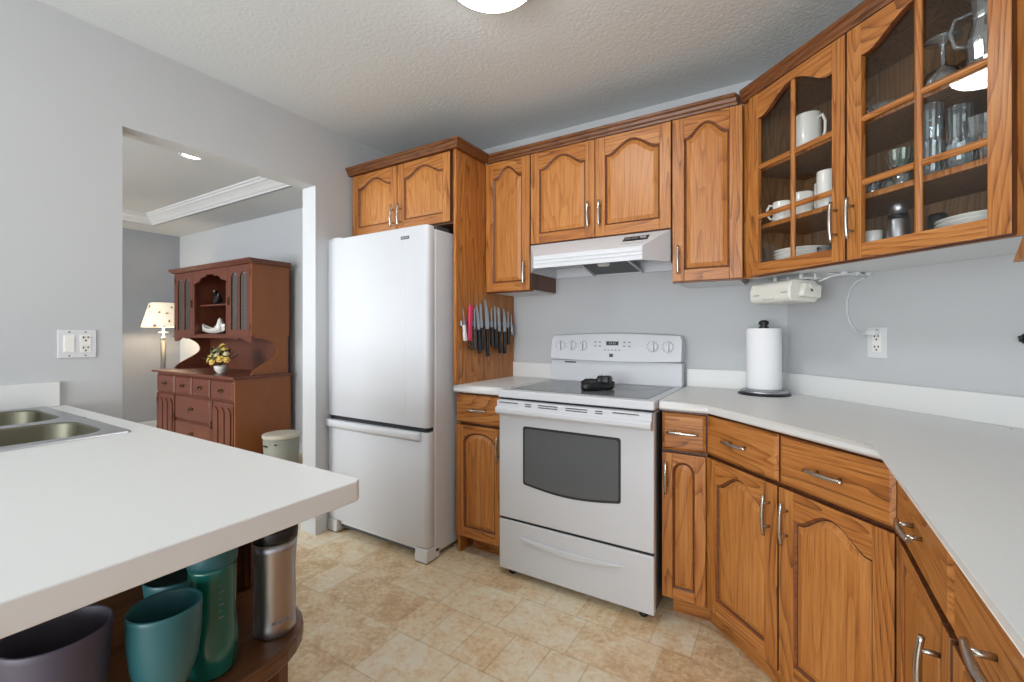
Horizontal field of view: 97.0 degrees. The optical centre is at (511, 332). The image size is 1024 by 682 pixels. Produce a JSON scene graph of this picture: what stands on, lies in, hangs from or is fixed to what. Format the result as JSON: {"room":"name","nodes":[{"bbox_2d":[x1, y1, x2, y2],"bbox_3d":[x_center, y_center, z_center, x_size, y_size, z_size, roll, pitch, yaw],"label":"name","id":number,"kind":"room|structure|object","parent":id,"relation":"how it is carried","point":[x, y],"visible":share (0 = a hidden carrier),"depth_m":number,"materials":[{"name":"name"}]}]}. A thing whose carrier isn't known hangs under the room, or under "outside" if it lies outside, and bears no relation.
{"room":"kitchen","nodes":[
{"label":"kitchen","id":0,"kind":"room"},
{"bbox_2d":[122,228,179,422],"bbox_3d":[-5.554,-0.105,3.948,0.100,2.600,4.580,0,0,32],"label":"wall","id":1,"kind":"structure","parent":0,"point":[147,257],"depth_m":5.53,"materials":[{"name":"grey paint"}]},
{"bbox_2d":[138,420,156,426],"bbox_3d":[-5.511,1.141,3.909,0.014,0.108,4.560,0,0,32],"label":"baseboard","id":2,"kind":"structure","parent":1,"relation":"attached to","point":[153,423],"depth_m":5.59,"materials":[{"name":"white paint"}]},
{"bbox_2d":[0,0,388,529],"bbox_3d":[-2.102,-0.025,1.279,0.120,2.440,5.067,0,0,32],"label":"wall","id":3,"kind":"structure","parent":0,"point":[71,87],"depth_m":1.82,"materials":[{"name":"grey paint"}]},
{"bbox_2d":[0,382,59,410],"bbox_3d":[-1.905,0.233,1.464,0.018,0.093,0.640,0,0,32],"label":"backsplash","id":4,"kind":"structure","parent":3,"relation":"attached to","point":[16,396],"depth_m":1.66,"materials":[{"name":"white laminate"}]},
{"bbox_2d":[57,330,95,357],"bbox_3d":[-1.713,0.043,1.784,0.009,0.110,0.114,0,0,32],"label":"switch plate","id":5,"kind":"object","parent":3,"relation":"attached to","point":[70,343],"visible":1,"depth_m":1.78,"materials":[{"name":"white plastic"}]},
{"bbox_2d":[63,335,74,352],"bbox_3d":[-1.724,0.043,1.763,0.003,0.068,0.034,0,0,32],"label":"rocker switch","id":6,"kind":"object","parent":5,"relation":"attached to","point":[68,340],"depth_m":1.76,"materials":[{"name":"white plastic"}]},
{"bbox_2d":[80,335,90,351],"bbox_3d":[-1.699,0.043,1.804,0.002,0.068,0.034,0,0,32],"label":"receptacle","id":7,"kind":"object","parent":5,"relation":"attached to","point":[85,340],"depth_m":1.80,"materials":[{"name":"white plastic"}]},
{"bbox_2d":[303,186,315,467],"bbox_3d":[-1.216,0.106,2.716,0.125,1.957,0.006,0,0,32],"label":"trim","id":8,"kind":"structure","parent":3,"relation":"attached to","point":[309,194],"depth_m":2.71,"materials":[{"name":"white paint"}]},
{"bbox_2d":[301,513,325,534],"bbox_3d":[-1.201,1.141,2.738,0.147,0.108,0.074,0,0,32],"label":"baseboard","id":9,"kind":"structure","parent":3,"relation":"attached to","point":[317,525],"depth_m":2.70,"materials":[{"name":"white paint"}]},
{"bbox_2d":[186,547,238,681],"bbox_3d":[-0.484,0.438,0.731,0.072,0.209,0.072,0,0,32],"label":"water bottle","id":10,"kind":"object","parent":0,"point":[215,577],"visible":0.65,"depth_m":0.71,"materials":[{"name":"teal plastic"}]},
{"bbox_2d":[214,365,227,372],"bbox_3d":[-2.854,0.357,4.437,0.120,0.075,0.120,0,0,32],"label":"bowl","id":11,"kind":"object","parent":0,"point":[218,368],"depth_m":4.40,"materials":[{"name":"white ceramic"}]},
{"bbox_2d":[180,207,302,442],"bbox_3d":[-2.525,-0.105,4.827,4.330,2.600,0.100,0,0,32],"label":"wall","id":12,"kind":"structure","parent":0,"point":[279,236],"depth_m":4.75,"materials":[{"name":"paint"}]},
{"bbox_2d":[252,524,297,640],"bbox_3d":[-0.435,0.437,0.830,0.077,0.212,0.077,0,0,32],"label":"tumbler","id":13,"kind":"object","parent":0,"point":[274,555],"visible":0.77,"depth_m":0.80,"materials":[{"name":"metal"}]},
{"bbox_2d":[38,0,863,236],"bbox_3d":[-2.455,-1.345,1.563,7.680,0.200,5.380,0,0,32],"label":"ceiling","id":14,"kind":"structure","parent":0,"point":[390,77],"depth_m":2.06,"materials":[{"name":"white paint"}]},
{"bbox_2d":[122,209,151,225],"bbox_3d":[-5.056,-1.296,3.699,0.110,0.109,3.580,0,0,32],"label":"trim","id":15,"kind":"structure","parent":14,"relation":"attached to","point":[127,215],"depth_m":5.06,"materials":[{"name":"white paint"}]},
{"bbox_2d":[178,152,202,159],"bbox_3d":[-2.434,-1.345,3.443,0.170,0.008,0.170,0,0,32],"label":"recessed light","id":16,"kind":"object","parent":14,"relation":"in","point":[180,154],"visible":0.44,"depth_m":3.46,"materials":[{"name":"white plastic"}]},
{"bbox_2d":[146,176,290,225],"bbox_3d":[-2.766,-1.296,4.323,3.350,0.109,0.110,0,0,32],"label":"trim","id":17,"kind":"structure","parent":14,"relation":"attached to","point":[257,186],"depth_m":4.37,"materials":[{"name":"white paint"}]},
{"bbox_2d":[458,0,526,12],"bbox_3d":[-0.069,-1.197,1.506,0.336,0.094,0.336,0,0,32],"label":"ceiling light","id":18,"kind":"object","parent":14,"relation":"attached to","point":[489,6],"visible":1,"depth_m":1.60,"materials":[{"name":"white glass"}]},
{"bbox_2d":[288,453,773,681],"bbox_3d":[-2.466,1.220,1.641,7.780,0.050,5.500,0,0,32],"label":"floor","id":19,"kind":"structure","parent":0,"point":[372,612],"depth_m":1.82,"materials":[{"name":"beige tile"}]},
{"bbox_2d":[0,542,303,681],"bbox_3d":[-1.196,0.757,1.038,1.670,0.874,0.590,0,0,32],"label":"base cabinet","id":20,"kind":"object","parent":19,"relation":"on","point":[257,660],"visible":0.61,"depth_m":0.79,"materials":[{"name":"brown wood"}]},
{"bbox_2d":[0,604,113,681],"bbox_3d":[-0.572,0.458,0.570,0.107,0.170,0.107,0,0,32],"label":"cup","id":21,"kind":"object","parent":20,"relation":"on","point":[74,646],"visible":0.88,"depth_m":0.57,"materials":[{"name":"purple plastic"}]},
{"bbox_2d":[124,587,202,681],"bbox_3d":[-0.489,0.463,0.638,0.088,0.160,0.088,0,0,32],"label":"cup","id":22,"kind":"object","parent":20,"relation":"on","point":[162,630],"visible":1,"depth_m":0.62,"materials":[{"name":"teal plastic"}]},
{"bbox_2d":[142,567,187,597],"bbox_3d":[-0.607,0.487,0.816,0.093,0.110,0.093,0,0,32],"label":"cup","id":23,"kind":"object","parent":20,"relation":"on","point":[177,579],"visible":0.08,"depth_m":0.83,"materials":[{"name":"teal plastic"}]},
{"bbox_2d":[0,382,358,638],"bbox_3d":[-1.183,0.253,1.032,1.700,0.132,0.662,0,0,32],"label":"countertop","id":24,"kind":"structure","parent":20,"relation":"on","point":[84,522],"depth_m":0.75,"materials":[{"name":"white laminate"}]},
{"bbox_2d":[0,406,131,451],"bbox_3d":[-1.547,0.366,1.271,0.807,0.182,0.513,0,0,32],"label":"sink","id":25,"kind":"object","parent":24,"relation":"in","point":[22,428],"visible":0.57,"depth_m":1.37,"materials":[{"name":"metal"}]},
{"bbox_2d":[107,586,303,681],"bbox_3d":[-0.602,0.558,0.670,0.272,0.030,0.588,0,0,32],"label":"shelf","id":26,"kind":"object","parent":20,"relation":"attached to","point":[257,660],"depth_m":0.77,"materials":[{"name":"brown wood"}]},
{"bbox_2d":[141,302,173,368],"bbox_3d":[-4.109,0.422,5.335,0.420,1.544,0.420,0,0,32],"label":"floor lamp","id":27,"kind":"object","parent":19,"relation":"on","point":[157,314],"visible":0.6,"depth_m":5.21,"materials":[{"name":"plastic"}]},
{"bbox_2d":[158,327,168,338],"bbox_3d":[-4.109,-0.015,5.335,0.068,0.179,0.100,0,0,32],"label":"socket","id":28,"kind":"object","parent":27,"relation":"attached to","point":[163,332],"depth_m":5.32,"materials":[{"name":"white plastic"}]},
{"bbox_2d":[152,257,291,453],"bbox_3d":[-3.038,0.251,4.694,1.677,1.886,0.565,0,0,32],"label":"hutch","id":29,"kind":"object","parent":19,"relation":"on","point":[235,407],"visible":0.95,"depth_m":4.40,"materials":[{"name":"red wood"}]},
{"bbox_2d":[200,304,225,307],"bbox_3d":[-2.961,-0.287,4.769,0.679,0.015,0.294,0,0,32],"label":"niche shelf","id":30,"kind":"object","parent":29,"relation":"attached to","point":[201,305],"depth_m":4.80,"materials":[{"name":"red wood"}]},
{"bbox_2d":[202,318,224,333],"bbox_3d":[-3.132,-0.075,4.749,0.340,0.170,0.098,0,0,22],"label":"ornament","id":31,"kind":"object","parent":29,"relation":"in","point":[220,327],"visible":1,"depth_m":4.70,"materials":[{"name":"white ceramic"}]},
{"bbox_2d":[213,290,222,303],"bbox_3d":[-3.089,-0.378,4.747,0.090,0.170,0.316,0,0,-38],"label":"animal figurine","id":32,"kind":"object","parent":29,"relation":"on","point":[217,299],"visible":0.92,"depth_m":4.67,"materials":[{"name":"ceramic"}]},
{"bbox_2d":[203,343,236,372],"bbox_3d":[-2.853,0.248,4.426,0.337,0.293,0.268,0,0,32],"label":"flower arrangement","id":33,"kind":"object","parent":29,"relation":"on","point":[222,356],"visible":1,"depth_m":4.39,"materials":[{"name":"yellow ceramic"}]},
{"bbox_2d":[262,430,300,462],"bbox_3d":[-2.088,1.050,4.098,0.314,0.290,0.314,0,0,32],"label":"trash can","id":34,"kind":"object","parent":19,"relation":"on","point":[281,444],"visible":0.8,"depth_m":3.99,"materials":[{"name":"beige plastic"}]},
{"bbox_2d":[325,224,457,564],"bbox_3d":[-0.595,0.309,2.838,0.803,1.770,0.769,0,0,32],"label":"refrigerator","id":35,"kind":"object","parent":19,"relation":"on","point":[392,423],"visible":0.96,"depth_m":2.47,"materials":[{"name":"white metal"}]},
{"bbox_2d":[345,136,513,550],"bbox_3d":[-0.503,0.077,2.891,0.898,2.234,0.634,0,0,32],"label":"tall cabinet","id":36,"kind":"object","parent":19,"relation":"on","point":[442,183],"depth_m":2.59,"materials":[{"name":"brown wood"}]},
{"bbox_2d":[462,310,466,340],"bbox_3d":[-0.258,-0.048,2.467,0.015,0.183,0.034,0,0,32],"label":"kitchen knife","id":37,"kind":"object","parent":36,"relation":"attached to","point":[463,325],"visible":1,"depth_m":2.46,"materials":[{"name":"white plastic"}]},
{"bbox_2d":[467,305,473,349],"bbox_3d":[-0.229,-0.028,2.510,0.012,0.253,0.061,0,0,32],"label":"scissors","id":38,"kind":"object","parent":36,"relation":"hanging from","point":[470,309],"visible":1,"depth_m":2.50,"materials":[{"name":"red plastic"}]},
{"bbox_2d":[473,306,476,349],"bbox_3d":[-0.209,-0.028,2.546,0.015,0.245,0.023,0,0,32],"label":"kitchen knife","id":39,"kind":"object","parent":36,"relation":"attached to","point":[474,329],"visible":1,"depth_m":2.54,"materials":[{"name":"plastic"}]},
{"bbox_2d":[476,305,481,353],"bbox_3d":[-0.191,-0.024,2.576,0.015,0.284,0.050,0,0,32],"label":"kitchen knife","id":40,"kind":"object","parent":36,"relation":"attached to","point":[479,347],"visible":1,"depth_m":2.57,"materials":[{"name":"black plastic"}]},
{"bbox_2d":[479,304,484,349],"bbox_3d":[-0.174,-0.035,2.603,0.015,0.267,0.046,0,0,32],"label":"kitchen knife","id":41,"kind":"object","parent":36,"relation":"attached to","point":[480,306],"visible":0.99,"depth_m":2.60,"materials":[{"name":"black plastic"}]},
{"bbox_2d":[484,299,489,356],"bbox_3d":[-0.147,-0.030,2.647,0.015,0.338,0.048,0,0,32],"label":"kitchen knife","id":42,"kind":"object","parent":36,"relation":"attached to","point":[485,302],"visible":1,"depth_m":2.64,"materials":[{"name":"black plastic"}]},
{"bbox_2d":[490,307,493,345],"bbox_3d":[-0.119,-0.038,2.692,0.015,0.234,0.028,0,0,32],"label":"kitchen knife","id":43,"kind":"object","parent":36,"relation":"attached to","point":[491,327],"visible":1,"depth_m":2.69,"materials":[{"name":"black plastic"}]},
{"bbox_2d":[494,306,497,348],"bbox_3d":[-0.100,-0.030,2.724,0.015,0.259,0.036,0,0,32],"label":"kitchen knife","id":44,"kind":"object","parent":36,"relation":"attached to","point":[495,329],"visible":0.94,"depth_m":2.72,"materials":[{"name":"black plastic"}]},
{"bbox_2d":[497,308,501,352],"bbox_3d":[-0.077,-0.015,2.760,0.015,0.277,0.050,0,0,32],"label":"kitchen knife","id":45,"kind":"object","parent":36,"relation":"attached to","point":[498,310],"visible":1,"depth_m":2.76,"materials":[{"name":"black plastic"}]},
{"bbox_2d":[503,308,506,353],"bbox_3d":[-0.046,-0.014,2.810,0.015,0.286,0.038,0,0,32],"label":"kitchen knife","id":46,"kind":"object","parent":36,"relation":"attached to","point":[504,316],"visible":1,"depth_m":2.81,"materials":[{"name":"black plastic"}]},
{"bbox_2d":[507,311,509,344],"bbox_3d":[-0.022,-0.035,2.849,0.015,0.219,0.027,0,0,32],"label":"kitchen knife","id":47,"kind":"object","parent":36,"relation":"attached to","point":[508,328],"visible":1,"depth_m":2.84,"materials":[{"name":"black plastic"}]},
{"bbox_2d":[456,392,500,555],"bbox_3d":[-0.034,0.757,2.612,0.310,0.873,0.613,0,0,32],"label":"base cabinet","id":48,"kind":"object","parent":19,"relation":"on","point":[478,516],"visible":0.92,"depth_m":2.39,"materials":[{"name":"brown wood"}]},
{"bbox_2d":[453,362,551,394],"bbox_3d":[-0.026,0.253,2.621,0.315,0.132,0.597,0,0,32],"label":"countertop","id":49,"kind":"structure","parent":48,"relation":"on","point":[524,373],"depth_m":2.66,"materials":[{"name":"white laminate"}]},
{"bbox_2d":[495,333,684,616],"bbox_3d":[0.413,0.599,2.296,0.762,1.192,0.675,0,0,32],"label":"stove","id":50,"kind":"object","parent":19,"relation":"on","point":[581,471],"visible":0.98,"depth_m":2.05,"materials":[{"name":"white metal"}]},
{"bbox_2d":[495,399,654,553],"bbox_3d":[0.253,0.616,2.037,0.756,0.578,0.066,0,0,32],"label":"oven","id":51,"kind":"object","parent":50,"relation":"in","point":[576,470],"depth_m":2.01,"materials":[{"name":"white metal"}]},
{"bbox_2d":[498,379,684,410],"bbox_3d":[0.421,0.297,2.309,0.762,0.040,0.635,0,0,32],"label":"cooktop","id":52,"kind":"object","parent":50,"relation":"in","point":[626,395],"depth_m":2.11,"materials":[{"name":"grey glass"}]},
{"bbox_2d":[581,375,614,390],"bbox_3d":[0.421,0.244,2.243,0.170,0.067,0.223,0,0,14],"label":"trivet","id":53,"kind":"object","parent":50,"relation":"on","point":[601,382],"visible":1,"depth_m":2.18,"materials":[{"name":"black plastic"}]},
{"bbox_2d":[662,410,710,620],"bbox_3d":[0.839,0.757,2.073,0.178,0.873,0.613,0,0,32],"label":"base cabinet","id":54,"kind":"object","parent":19,"relation":"on","point":[684,434],"visible":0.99,"depth_m":1.85,"materials":[{"name":"brown wood"}]},
{"bbox_2d":[706,414,898,681],"bbox_3d":[1.130,0.757,1.509,0.624,0.873,1.532,0,0,-13],"label":"base cabinet","id":55,"kind":"object","parent":19,"relation":"on","point":[801,536],"visible":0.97,"depth_m":1.39,"materials":[{"name":"brown wood"}]},
{"bbox_2d":[659,368,1023,657],"bbox_3d":[0.315,0.253,0.167,1.295,0.132,4.415,0,0,32],"label":"countertop","id":56,"kind":"structure","parent":55,"relation":"on","point":[957,455],"depth_m":1.21,"materials":[{"name":"white laminate"}]},
{"bbox_2d":[737,320,791,396],"bbox_3d":[1.151,0.110,2.070,0.216,0.338,0.216,0,0,32],"label":"paper towel holder","id":57,"kind":"object","parent":56,"relation":"on","point":[763,343],"visible":1,"depth_m":2.01,"materials":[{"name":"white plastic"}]},
{"bbox_2d":[893,481,958,681],"bbox_3d":[1.065,0.757,0.774,0.637,0.873,0.455,0,0,32],"label":"base cabinet","id":58,"kind":"object","parent":19,"relation":"on","point":[926,636],"visible":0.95,"depth_m":0.88,"materials":[{"name":"brown wood"}]},
{"bbox_2d":[953,562,1023,681],"bbox_3d":[0.709,0.757,0.196,0.637,0.873,0.900,0,0,32],"label":"base cabinet","id":59,"kind":"object","parent":19,"relation":"on","point":[985,652],"visible":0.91,"depth_m":0.60,"materials":[{"name":"brown wood"}]},
{"bbox_2d":[483,79,786,386],"bbox_3d":[0.672,-0.025,2.602,3.450,2.440,0.100,0,0,32],"label":"wall","id":60,"kind":"structure","parent":0,"point":[713,322],"depth_m":2.48,"materials":[{"name":"grey paint"}]},
{"bbox_2d":[486,144,555,296],"bbox_3d":[0.047,-0.636,2.714,0.303,0.807,0.362,0,0,32],"label":"upper cabinet","id":61,"kind":"object","parent":60,"relation":"attached to","point":[508,172],"visible":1,"depth_m":2.59,"materials":[{"name":"brown wood"}]},
{"bbox_2d":[513,362,551,377],"bbox_3d":[0.135,0.234,2.862,0.295,0.093,0.018,0,0,32],"label":"backsplash","id":62,"kind":"structure","parent":60,"relation":"attached to","point":[522,369],"depth_m":2.85,"materials":[{"name":"white laminate"}]},
{"bbox_2d":[528,108,671,245],"bbox_3d":[0.499,-0.763,2.435,0.757,0.553,0.362,0,0,32],"label":"upper cabinet","id":63,"kind":"object","parent":60,"relation":"attached to","point":[612,179],"visible":0.98,"depth_m":2.29,"materials":[{"name":"brown wood"}]},
{"bbox_2d":[531,230,671,278],"bbox_3d":[0.467,-0.406,2.389,0.752,0.155,0.463,0,0,32],"label":"range hood","id":64,"kind":"object","parent":63,"relation":"attached to","point":[648,251],"visible":0.99,"depth_m":2.26,"materials":[{"name":"white metal"}]},
{"bbox_2d":[671,92,747,287],"bbox_3d":[0.947,-0.636,2.158,0.296,0.807,0.362,0,0,32],"label":"upper cabinet","id":65,"kind":"object","parent":60,"relation":"attached to","point":[707,135],"visible":1,"depth_m":2.04,"materials":[{"name":"brown wood"}]},
{"bbox_2d":[787,253,1023,396],"bbox_3d":[1.488,-0.025,1.541,0.947,2.440,0.847,0,0,32],"label":"wall","id":66,"kind":"structure","parent":0,"point":[955,325],"depth_m":1.58,"materials":[{"name":"grey paint"}]},
{"bbox_2d":[687,368,1023,428],"bbox_3d":[0.315,0.234,0.167,1.295,0.093,4.415,0,0,32],"label":"backsplash","id":67,"kind":"structure","parent":66,"relation":"attached to","point":[989,408],"depth_m":1.65,"materials":[{"name":"white laminate"}]},
{"bbox_2d":[868,327,887,358],"bbox_3d":[1.401,0.038,1.737,0.009,0.118,0.074,0,0,-13],"label":"wall outlet","id":68,"kind":"object","parent":66,"relation":"attached to","point":[877,344],"visible":0.94,"depth_m":1.73,"materials":[{"name":"white plastic"}]},
{"bbox_2d":[872,334,880,351],"bbox_3d":[1.400,0.038,1.737,0.001,0.070,0.034,0,0,-13],"label":"receptacle","id":69,"kind":"object","parent":68,"relation":"attached to","point":[876,339],"depth_m":1.74,"materials":[{"name":"white plastic"}]},
{"bbox_2d":[739,0,1023,279],"bbox_3d":[1.250,-0.637,1.545,0.383,0.805,0.955,0,0,-13],"label":"upper cabinet","id":70,"kind":"object","parent":66,"relation":"attached to","point":[874,55],"visible":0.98,"depth_m":1.48,"materials":[{"name":"brown wood"}]},
{"bbox_2d":[766,200,789,220],"bbox_3d":[1.116,-0.499,1.885,0.090,0.085,0.073,0,0,44],"label":"coffee mug","id":71,"kind":"object","parent":70,"relation":"on","point":[777,204],"visible":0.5,"depth_m":1.85,"materials":[{"name":"white ceramic"}]},
{"bbox_2d":[750,273,821,304],"bbox_3d":[1.131,-0.179,1.880,0.147,0.112,0.256,0,0,-13],"label":"can opener","id":72,"kind":"object","parent":70,"relation":"attached to","point":[801,290],"visible":1,"depth_m":1.80,"materials":[{"name":"beige plastic"}]},
{"bbox_2d":[796,191,813,213],"bbox_3d":[1.168,-0.506,1.804,0.095,0.100,0.076,0,0,19],"label":"coffee mug","id":73,"kind":"object","parent":70,"relation":"on","point":[800,195],"visible":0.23,"depth_m":1.77,"materials":[{"name":"white ceramic"}]},
{"bbox_2d":[796,110,826,146],"bbox_3d":[1.155,-0.774,1.759,0.088,0.150,0.108,0,0,17],"label":"coffee mug","id":74,"kind":"object","parent":70,"relation":"on","point":[809,123],"visible":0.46,"depth_m":1.73,"materials":[{"name":"white ceramic"}]},
{"bbox_2d":[816,168,831,207],"bbox_3d":[1.172,-0.526,1.679,0.068,0.140,0.086,0,0,45],"label":"coffee mug","id":75,"kind":"object","parent":70,"relation":"on","point":[823,177],"visible":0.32,"depth_m":1.65,"materials":[{"name":"white ceramic"}]},
{"bbox_2d":[818,271,878,334],"bbox_3d":[1.291,-0.113,1.768,0.212,0.244,0.133,0,0,-13],"label":"power cord","id":76,"kind":"object","parent":70,"relation":"hanging from","point":[843,273],"visible":1,"depth_m":1.75,"materials":[{"name":"white plastic"}]},
{"bbox_2d":[865,180,881,193],"bbox_3d":[1.192,-0.479,1.496,0.050,0.046,0.050,0,0,32],"label":"shot glass","id":77,"kind":"object","parent":70,"relation":"on","point":[875,186],"visible":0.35,"depth_m":1.51,"materials":[{"name":"glass"}]},
{"bbox_2d":[865,230,882,241],"bbox_3d":[1.200,-0.299,1.505,0.054,0.075,0.054,0,0,32],"label":"cup","id":78,"kind":"object","parent":70,"relation":"on","point":[872,235],"visible":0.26,"depth_m":1.48,"materials":[{"name":"white ceramic"}]},
{"bbox_2d":[761,66,986,180],"bbox_3d":[1.286,-0.691,1.554,0.284,0.017,0.921,0,0,-13],"label":"shelf","id":79,"kind":"object","parent":70,"relation":"attached to","point":[892,129],"depth_m":1.49,"materials":[{"name":"brown wood"}]},
{"bbox_2d":[761,157,986,234],"bbox_3d":[1.286,-0.448,1.554,0.284,0.017,0.921,0,0,-13],"label":"shelf","id":80,"kind":"object","parent":70,"relation":"attached to","point":[967,181],"depth_m":1.46,"materials":[{"name":"brown wood"}]},
{"bbox_2d":[881,179,895,188],"bbox_3d":[1.256,-0.484,1.508,0.060,0.055,0.060,0,0,32],"label":"shot glass","id":81,"kind":"object","parent":70,"relation":"on","point":[890,183],"visible":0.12,"depth_m":1.53,"materials":[{"name":"glass"}]},
{"bbox_2d":[886,201,910,237],"bbox_3d":[1.242,-0.339,1.455,0.062,0.155,0.062,0,0,32],"label":"cocktail shaker","id":82,"kind":"object","parent":70,"relation":"on","point":[898,223],"visible":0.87,"depth_m":1.43,"materials":[{"name":"metal"}]},
{"bbox_2d":[885,147,913,169],"bbox_3d":[1.252,-0.521,1.461,0.072,0.130,0.070,0,0,32],"label":"drinking glass","id":83,"kind":"object","parent":70,"relation":"on","point":[908,161],"visible":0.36,"depth_m":1.47,"materials":[{"name":"clear glass"}]},
{"bbox_2d":[892,164,911,184],"bbox_3d":[1.213,-0.486,1.407,0.048,0.060,0.048,0,0,32],"label":"drinking glass","id":84,"kind":"object","parent":70,"relation":"on","point":[906,176],"visible":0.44,"depth_m":1.42,"materials":[{"name":"clear glass"}]},
{"bbox_2d":[923,140,944,175],"bbox_3d":[1.242,-0.509,1.347,0.068,0.105,0.066,0,0,32],"label":"drinking glass","id":85,"kind":"object","parent":70,"relation":"on","point":[941,144],"visible":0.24,"depth_m":1.33,"materials":[{"name":"glass"}]},
{"bbox_2d":[923,101,943,146],"bbox_3d":[1.242,-0.618,1.347,0.066,0.110,0.064,0,0,32],"label":"drinking glass","id":86,"kind":"object","parent":85,"relation":"on","point":[928,142],"visible":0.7,"depth_m":1.33,"materials":[{"name":"clear glass"}]},
{"bbox_2d":[927,212,947,229],"bbox_3d":[1.358,-0.322,1.445,0.050,0.120,0.050,0,0,32],"label":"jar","id":87,"kind":"object","parent":70,"relation":"in","point":[932,218],"visible":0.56,"depth_m":1.43,"materials":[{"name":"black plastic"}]},
{"bbox_2d":[923,30,963,86],"bbox_3d":[1.254,-0.777,1.317,0.100,0.155,0.100,0,0,32],"label":"glass","id":88,"kind":"object","parent":70,"relation":"on","point":[930,44],"visible":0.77,"depth_m":1.31,"materials":[{"name":"clear glass"}]},
{"bbox_2d":[936,138,963,171],"bbox_3d":[1.357,-0.526,1.403,0.066,0.140,0.064,0,0,32],"label":"drinking glass","id":89,"kind":"object","parent":70,"relation":"on","point":[961,155],"visible":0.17,"depth_m":1.41,"materials":[{"name":"glass"}]},
{"bbox_2d":[944,138,971,168],"bbox_3d":[1.316,-0.509,1.332,0.066,0.105,0.064,0,0,32],"label":"drinking glass","id":90,"kind":"object","parent":70,"relation":"on","point":[946,145],"visible":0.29,"depth_m":1.34,"materials":[{"name":"glass"}]},
{"bbox_2d":[944,102,973,144],"bbox_3d":[1.316,-0.613,1.332,0.064,0.100,0.062,0,0,32],"label":"drinking glass","id":91,"kind":"object","parent":90,"relation":"on","point":[957,138],"visible":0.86,"depth_m":1.33,"materials":[{"name":"clear glass"}]},
{"bbox_2d":[944,140,978,168],"bbox_3d":[1.261,-0.491,1.270,0.072,0.070,0.072,0,0,32],"label":"glass","id":92,"kind":"object","parent":70,"relation":"on","point":[974,152],"visible":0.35,"depth_m":1.26,"materials":[{"name":"clear glass"}]},
{"bbox_2d":[962,112,986,143],"bbox_3d":[1.294,-0.559,1.239,0.088,0.060,0.088,0,0,32],"label":"glass","id":93,"kind":"object","parent":92,"relation":"on","point":[971,138],"visible":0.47,"depth_m":1.24,"materials":[{"name":"clear glass"}]},
{"bbox_2d":[948,0,986,65],"bbox_3d":[1.266,-0.799,1.210,0.118,0.200,0.094,0,0,9],"label":"glass pitcher","id":94,"kind":"object","parent":70,"relation":"on","point":[969,45],"visible":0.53,"depth_m":1.23,"materials":[{"name":"clear glass"}]},
{"bbox_2d":[952,50,986,72],"bbox_3d":[1.384,-0.745,1.312,0.156,0.090,0.156,0,0,32],"label":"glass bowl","id":95,"kind":"object","parent":70,"relation":"on","point":[963,64],"visible":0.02,"depth_m":1.31,"materials":[{"name":"glass"}]},
{"bbox_2d":[978,132,986,158],"bbox_3d":[1.279,-0.491,1.194,0.072,0.070,0.072,0,0,32],"label":"glass","id":96,"kind":"object","parent":70,"relation":"on","point":[982,135],"visible":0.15,"depth_m":1.20,"materials":[{"name":"glass"}]},
{"bbox_3d":[0.518,-0.025,-0.837,0.100,2.440,4.220,0,0,32],"label":"wall","id":97,"kind":"structure","parent":0,"visible":0},
{"bbox_3d":[1.172,-0.619,0.696,0.387,0.772,0.632,0,0,32],"label":"upper cabinet","id":98,"kind":"object","parent":97,"relation":"attached to","visible":0},
{"bbox_2d":[1013,235,1023,261],"bbox_3d":[1.075,-0.191,0.865,0.120,0.082,0.159,0,0,32],"label":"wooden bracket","id":99,"kind":"object","parent":98,"relation":"attached to","point":[1019,257],"visible":1,"depth_m":0.93,"materials":[{"name":"brown wood"}]},
{"bbox_3d":[1.190,-0.269,1.852,0.210,0.016,0.210,0,0,32],"label":"dinner plate","id":100,"kind":"object","parent":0,"visible":0},
{"bbox_3d":[1.190,-0.282,1.852,0.210,0.015,0.210,0,0,32],"label":"dinner plate","id":101,"kind":"object","parent":100,"relation":"on","visible":0},
{"bbox_3d":[1.190,-0.294,1.852,0.210,0.016,0.210,0,0,32],"label":"dinner plate","id":102,"kind":"object","parent":101,"relation":"on","visible":0},
{"bbox_2d":[773,252,813,259],"bbox_3d":[1.190,-0.307,1.852,0.210,0.016,0.210,0,0,32],"label":"dinner plate","id":103,"kind":"object","parent":102,"relation":"on","point":[801,253],"visible":0.12,"depth_m":1.81,"materials":[{"name":"white ceramic"}]},
{"bbox_2d":[773,248,824,256],"bbox_3d":[1.190,-0.319,1.852,0.210,0.016,0.210,0,0,32],"label":"dinner plate","id":104,"kind":"object","parent":103,"relation":"on","point":[812,249],"visible":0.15,"depth_m":1.78,"materials":[{"name":"white ceramic"}]},
{"bbox_2d":[773,245,830,253],"bbox_3d":[1.190,-0.332,1.852,0.210,0.016,0.210,0,0,32],"label":"dinner plate","id":105,"kind":"object","parent":104,"relation":"on","point":[808,246],"visible":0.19,"depth_m":1.77,"materials":[{"name":"white ceramic"}]},
{"bbox_3d":[1.353,-0.269,1.269,0.250,0.016,0.250,0,0,32],"label":"dinner plate","id":106,"kind":"object","parent":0,"visible":0},
{"bbox_3d":[1.353,-0.282,1.269,0.250,0.015,0.250,0,0,32],"label":"dinner plate","id":107,"kind":"object","parent":106,"relation":"on","visible":0},
{"bbox_3d":[1.353,-0.294,1.269,0.250,0.016,0.250,0,0,32],"label":"dinner plate","id":108,"kind":"object","parent":107,"relation":"on","visible":0},
{"bbox_2d":[934,214,986,228],"bbox_3d":[1.353,-0.307,1.269,0.250,0.016,0.250,0,0,32],"label":"dinner plate","id":109,"kind":"object","parent":108,"relation":"on","point":[984,216],"visible":0.18,"depth_m":1.25,"materials":[{"name":"white ceramic"}]},
{"bbox_2d":[934,209,986,225],"bbox_3d":[1.353,-0.319,1.269,0.250,0.016,0.250,0,0,32],"label":"dinner plate","id":110,"kind":"object","parent":109,"relation":"on","point":[980,212],"visible":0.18,"depth_m":1.25,"materials":[{"name":"white ceramic"}]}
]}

